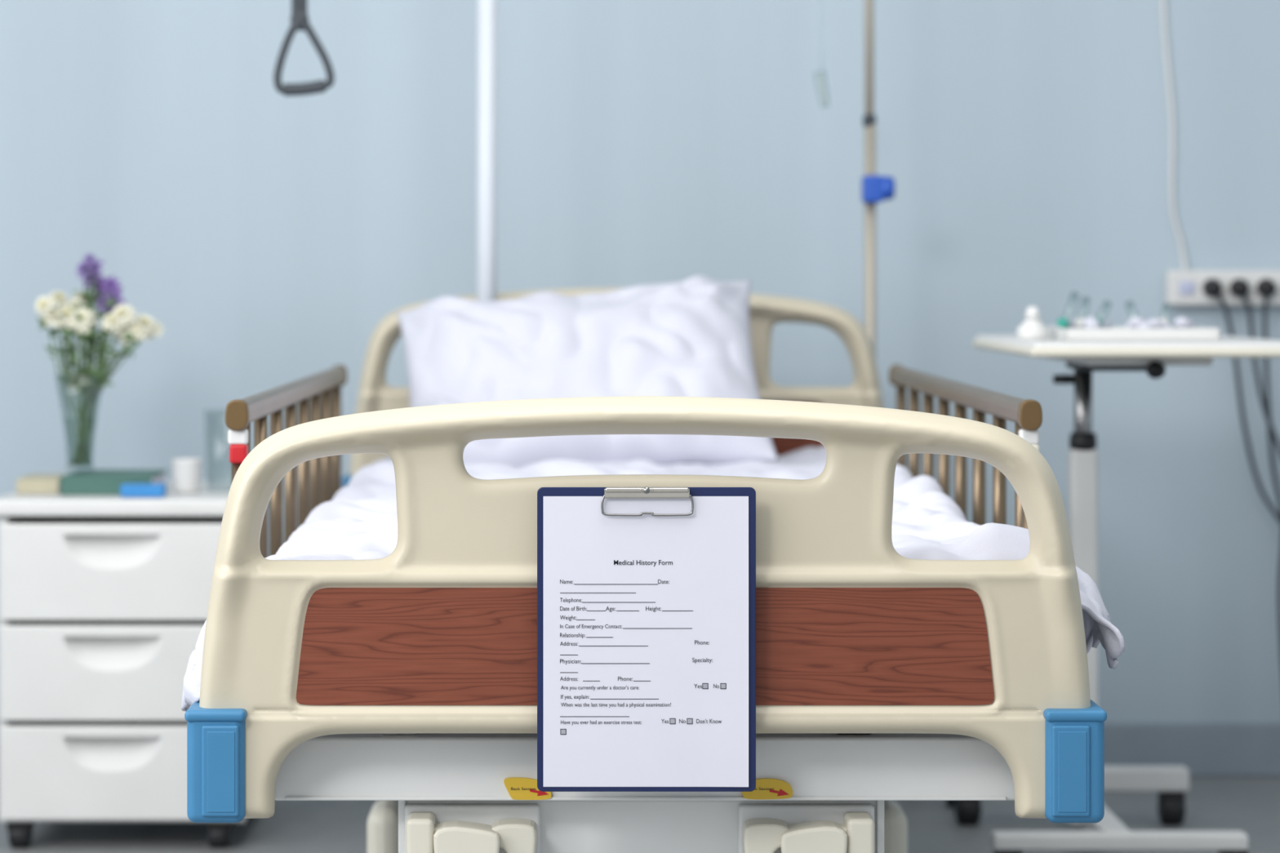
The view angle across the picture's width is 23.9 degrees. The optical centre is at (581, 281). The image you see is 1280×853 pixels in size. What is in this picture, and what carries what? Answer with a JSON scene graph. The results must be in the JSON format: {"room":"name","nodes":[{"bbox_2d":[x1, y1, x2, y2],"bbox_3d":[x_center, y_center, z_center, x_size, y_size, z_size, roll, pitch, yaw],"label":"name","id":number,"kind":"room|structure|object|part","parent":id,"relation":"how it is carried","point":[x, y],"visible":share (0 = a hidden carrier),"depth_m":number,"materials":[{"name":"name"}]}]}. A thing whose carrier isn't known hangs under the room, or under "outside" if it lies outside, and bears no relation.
{"room":"hospital room","nodes":[
{"label":"hospital room","id":0,"kind":"room"},
{"bbox_2d":[13,720,186,726],"bbox_3d":[-0.742,0.792,5.103,0.362,0.144,0.394,0,0,0],"label":"drawer gap","id":1,"kind":"object","parent":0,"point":[15,723],"depth_m":4.92,"materials":[{"name":"white plastic"}]},
{"bbox_2d":[13,620,205,625],"bbox_3d":[-0.742,0.631,5.103,0.362,0.146,0.394,0,0,0],"label":"drawer gap","id":2,"kind":"object","parent":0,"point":[15,622],"depth_m":4.94,"materials":[{"name":"white plastic"}]},
{"bbox_2d":[14,516,222,524],"bbox_3d":[-0.742,0.468,5.103,0.362,0.148,0.394,0,0,0],"label":"drawer gap","id":3,"kind":"object","parent":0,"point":[18,520],"depth_m":4.99,"materials":[{"name":"white plastic"}]},
{"bbox_2d":[0,0,1279,723],"bbox_3d":[0.215,-0.455,5.680,5.100,2.750,0.100,0,0,0],"label":"wall","id":4,"kind":"structure","parent":0,"point":[268,235],"depth_m":5.63,"materials":[{"name":"blue paint"}]},
{"bbox_2d":[1104,723,1279,776],"bbox_3d":[0.215,0.871,5.623,4.900,0.098,0.014,0,0,0],"label":"baseboard","id":5,"kind":"structure","parent":4,"relation":"attached to","point":[1205,749],"depth_m":5.62,"materials":[{"name":"plastic"}]},
{"bbox_2d":[1160,0,1279,644],"bbox_3d":[1.285,-0.125,5.596,0.420,2.014,0.066,0,0,0],"label":"power strip","id":6,"kind":"object","parent":4,"relation":"attached to","point":[1184,287],"visible":0.99,"depth_m":5.59,"materials":[{"name":"white plastic"}]},
{"bbox_2d":[1179,281,1194,294],"bbox_3d":[1.121,0.012,5.595,0.027,0.024,0.011,0,0,0],"label":"switch","id":7,"kind":"object","parent":6,"relation":"attached to","point":[1185,287],"depth_m":5.59,"materials":[{"name":"white plastic"}]},
{"bbox_2d":[1202,278,1218,297],"bbox_3d":[1.167,0.012,5.593,0.036,0.036,0.001,0,0,0],"label":"socket","id":8,"kind":"object","parent":6,"relation":"attached to","point":[1209,278],"depth_m":5.59,"materials":[{"name":"black plastic"}]},
{"bbox_2d":[1229,278,1245,297],"bbox_3d":[1.217,0.012,5.593,0.036,0.036,0.001,0,0,0],"label":"socket","id":9,"kind":"object","parent":6,"relation":"attached to","point":[1236,278],"depth_m":5.59,"materials":[{"name":"black plastic"}]},
{"bbox_2d":[1256,278,1271,297],"bbox_3d":[1.267,0.012,5.593,0.036,0.036,0.001,0,0,0],"label":"socket","id":10,"kind":"object","parent":6,"relation":"attached to","point":[1263,278],"depth_m":5.59,"materials":[{"name":"black plastic"}]},
{"bbox_2d":[0,776,1279,852],"bbox_3d":[0.215,0.970,2.460,5.100,0.100,6.540,0,0,0],"label":"floor","id":11,"kind":"structure","parent":0,"point":[1250,805],"depth_m":5.11,"materials":[{"name":"tile"}]},
{"bbox_2d":[0,480,269,848],"bbox_3d":[-0.742,0.635,5.096,0.422,0.569,0.468,0,0,0],"label":"base cabinet","id":12,"kind":"object","parent":11,"relation":"on","point":[104,598],"visible":0.77,"depth_m":4.86,"materials":[{"name":"white plastic"}]},
{"bbox_2d":[16,474,66,493],"bbox_3d":[-0.898,0.338,5.055,0.070,0.024,0.130,0,0,0],"label":"book","id":13,"kind":"object","parent":12,"relation":"on","point":[31,483],"visible":0.84,"depth_m":4.99,"materials":[{"name":"paper"}]},
{"bbox_3d":[-0.742,0.792,4.884,0.390,0.152,0.039,0,0,0],"label":"drawer","id":14,"kind":"part","parent":12,"relation":"part of","materials":[{"name":"white plastic"}]},
{"bbox_3d":[-0.742,0.631,4.884,0.390,0.154,0.039,0,0,0],"label":"drawer","id":15,"kind":"part","parent":12,"relation":"part of","materials":[{"name":"white plastic"}]},
{"bbox_3d":[-0.742,0.468,4.883,0.390,0.156,0.039,0,0,0],"label":"drawer","id":16,"kind":"part","parent":12,"relation":"part of","materials":[{"name":"white plastic"}]},
{"bbox_2d":[60,469,167,494],"bbox_3d":[-0.780,0.335,5.055,0.150,0.030,0.190,0,0,0],"label":"book","id":17,"kind":"object","parent":12,"relation":"on","point":[81,482],"visible":0.77,"depth_m":4.96,"materials":[{"name":"paper"}]},
{"bbox_2d":[35,253,164,465],"bbox_3d":[-0.806,0.136,5.062,0.213,0.366,0.088,0,0,0],"label":"flower vase","id":18,"kind":"object","parent":17,"relation":"on","point":[68,315],"visible":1,"depth_m":5.05,"materials":[{"name":"clear glass"}]},
{"bbox_2d":[120,483,167,497],"bbox_3d":[-0.713,0.340,4.925,0.071,0.020,0.041,0,0,0],"label":"box","id":19,"kind":"object","parent":12,"relation":"on","point":[127,490],"visible":1,"depth_m":4.91,"materials":[{"name":"blue plastic"}]},
{"bbox_3d":[-0.713,0.334,4.925,0.071,0.008,0.041,0,0,0],"label":"box lid","id":20,"kind":"part","parent":19,"relation":"part of","materials":[{"name":"blue plastic"}]},
{"bbox_2d":[171,457,202,493],"bbox_3d":[-0.655,0.323,5.020,0.051,0.055,0.051,0,0,0],"label":"cup","id":21,"kind":"object","parent":12,"relation":"on","point":[186,473],"visible":1,"depth_m":5.00,"materials":[{"name":"plastic"}]},
{"bbox_2d":[184,287,1106,852],"bbox_3d":[0.063,0.465,4.097,0.939,0.910,2.090,0,0,0],"label":"hospital bed","id":22,"kind":"object","parent":11,"relation":"on","point":[405,681],"visible":0.73,"depth_m":3.07,"materials":[{"name":"beige plastic"}]},
{"bbox_3d":[-0.394,0.357,3.468,0.016,0.305,0.016,0,0,0],"label":"rail post","id":23,"kind":"part","parent":22,"relation":"part of","materials":[{"name":"brown metal"}]},
{"bbox_3d":[-0.394,0.151,4.185,0.024,0.028,1.450,0,0,0],"label":"rail","id":24,"kind":"part","parent":22,"relation":"part of","materials":[{"name":"brown metal"}]},
{"bbox_2d":[273,0,497,301],"bbox_3d":[-0.316,-0.228,4.876,0.073,1.496,0.478,0,0,44],"label":"bar","id":25,"kind":"object","parent":22,"relation":"on","point":[486,55],"visible":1,"depth_m":5.01,"materials":[{"name":"white metal"}]},
{"bbox_3d":[-0.148,0.575,3.135,0.018,0.021,0.030,0,0,0],"label":"crank stem","id":26,"kind":"part","parent":22,"relation":"part of","materials":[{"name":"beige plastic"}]},
{"bbox_3d":[-0.114,0.594,3.169,0.142,0.092,0.018,0,0,0],"label":"crank plate","id":27,"kind":"part","parent":22,"relation":"part of","materials":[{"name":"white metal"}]},
{"bbox_3d":[-0.070,0.592,3.140,0.048,0.064,0.040,0,0,0],"label":"crank arm","id":28,"kind":"part","parent":22,"relation":"part of","materials":[{"name":"beige plastic"}]},
{"bbox_2d":[396,275,778,467],"bbox_3d":[0.001,0.165,4.820,0.603,0.348,0.313,0,0,-1],"label":"pillow","id":29,"kind":"object","parent":22,"relation":"on","point":[691,337],"visible":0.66,"depth_m":4.77,"materials":[{"name":"white fabric"}]},
{"bbox_3d":[0.065,0.226,5.085,0.915,0.431,0.065,0,0,0],"label":"headboard","id":30,"kind":"part","parent":22,"relation":"part of","materials":[{"name":"beige plastic"}]},
{"bbox_3d":[0.065,0.371,3.076,0.710,0.119,0.007,0,0,0],"label":"footboard wood panel","id":31,"kind":"part","parent":22,"relation":"part of","materials":[{"name":"laminate"}]},
{"bbox_2d":[537,486,755,791],"bbox_3d":[0.066,0.361,3.046,0.221,0.308,0.014,0,0,0],"label":"clipboard","id":32,"kind":"object","parent":22,"relation":"attached to","point":[646,596],"visible":1,"depth_m":3.05,"materials":[{"name":"paper"}]},
{"bbox_3d":[0.066,0.213,3.047,0.086,0.010,0.005,0,0,0],"label":"clip plate","id":33,"kind":"part","parent":32,"relation":"part of","materials":[{"name":"metal"}]},
{"bbox_2d":[181,446,1125,711],"bbox_3d":[0.066,0.352,4.056,0.990,0.204,1.896,0,0,0],"label":"blanket","id":34,"kind":"object","parent":22,"relation":"on","point":[360,522],"visible":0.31,"depth_m":3.51,"materials":[{"name":"white fabric"}]},
{"bbox_3d":[0.192,0.592,3.140,0.048,0.064,0.040,0,0,0],"label":"crank arm","id":35,"kind":"part","parent":22,"relation":"part of","materials":[{"name":"beige plastic"}]},
{"bbox_3d":[0.065,0.264,5.076,0.710,0.119,0.007,0,0,0],"label":"headboard wood panel","id":36,"kind":"part","parent":22,"relation":"part of","materials":[{"name":"laminate"}]},
{"bbox_3d":[0.236,0.594,3.169,0.142,0.092,0.018,0,0,0],"label":"crank plate","id":37,"kind":"part","parent":22,"relation":"part of","materials":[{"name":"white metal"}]},
{"bbox_3d":[0.270,0.575,3.135,0.018,0.021,0.030,0,0,0],"label":"crank stem","id":38,"kind":"part","parent":22,"relation":"part of","materials":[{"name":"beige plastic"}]},
{"bbox_3d":[0.513,0.151,4.185,0.024,0.028,1.450,0,0,0],"label":"rail","id":39,"kind":"part","parent":22,"relation":"part of","materials":[{"name":"brown metal"}]},
{"bbox_3d":[0.513,0.357,3.468,0.016,0.305,0.016,0,0,0],"label":"rail post","id":40,"kind":"part","parent":22,"relation":"part of","materials":[{"name":"brown metal"}]},
{"bbox_2d":[815,0,955,807],"bbox_3d":[0.506,-0.082,5.326,0.308,2.004,0.321,0,0,0],"label":"stand","id":41,"kind":"object","parent":11,"relation":"on","point":[875,188],"visible":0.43,"depth_m":5.30,"materials":[{"name":"silver metal"}]},
{"bbox_3d":[0.537,-0.164,5.300,0.026,0.044,0.044,0,0,0],"label":"clamp knob","id":42,"kind":"part","parent":41,"relation":"part of","materials":[{"name":"blue plastic"}]},
{"bbox_2d":[954,334,1279,852],"bbox_3d":[0.857,0.505,4.795,0.463,0.830,0.702,0,0,0],"label":"table","id":43,"kind":"object","parent":11,"relation":"on","point":[1171,783],"visible":0.79,"depth_m":4.66,"materials":[{"name":"white plastic"}]},
{"bbox_2d":[1017,306,1048,339],"bbox_3d":[0.701,0.064,4.690,0.049,0.051,0.049,0,0,0],"label":"dropper bottle","id":44,"kind":"object","parent":43,"relation":"on","point":[1032,328],"visible":1,"depth_m":4.68,"materials":[{"name":"white plastic"}]},
{"bbox_3d":[0.766,0.155,4.800,0.032,0.016,0.016,0,0,0],"label":"lock lever","id":45,"kind":"part","parent":43,"relation":"part of","materials":[{"name":"black plastic"}]},
{"bbox_3d":[0.797,0.555,4.800,0.044,0.580,0.040,0,0,0],"label":"post","id":46,"kind":"part","parent":43,"relation":"part of","materials":[{"name":"white plastic"}]},
{"bbox_3d":[0.797,0.223,4.800,0.029,0.195,0.029,0,0,0],"label":"post","id":47,"kind":"part","parent":43,"relation":"part of","materials":[{"name":"silver metal"}]},
{"bbox_3d":[0.840,0.133,4.790,0.120,0.015,0.160,0,0,0],"label":"support arm","id":48,"kind":"part","parent":43,"relation":"part of","materials":[{"name":"grey plastic"}]},
{"bbox_3d":[0.865,0.119,4.815,0.190,0.017,0.450,0,0,0],"label":"support plate","id":49,"kind":"part","parent":43,"relation":"part of","materials":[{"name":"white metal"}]},
{"bbox_2d":[1046,316,1220,340],"bbox_3d":[0.856,0.052,4.710,0.239,0.074,0.200,0,0,0],"label":"tray","id":50,"kind":"object","parent":43,"relation":"on","point":[1091,328],"visible":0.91,"depth_m":4.61,"materials":[{"name":"white plastic"}]},
{"bbox_3d":[0.872,0.134,4.586,0.028,0.028,0.032,0,0,0],"label":"tilt knob","id":51,"kind":"part","parent":43,"relation":"part of","materials":[{"name":"black plastic"}]}
]}

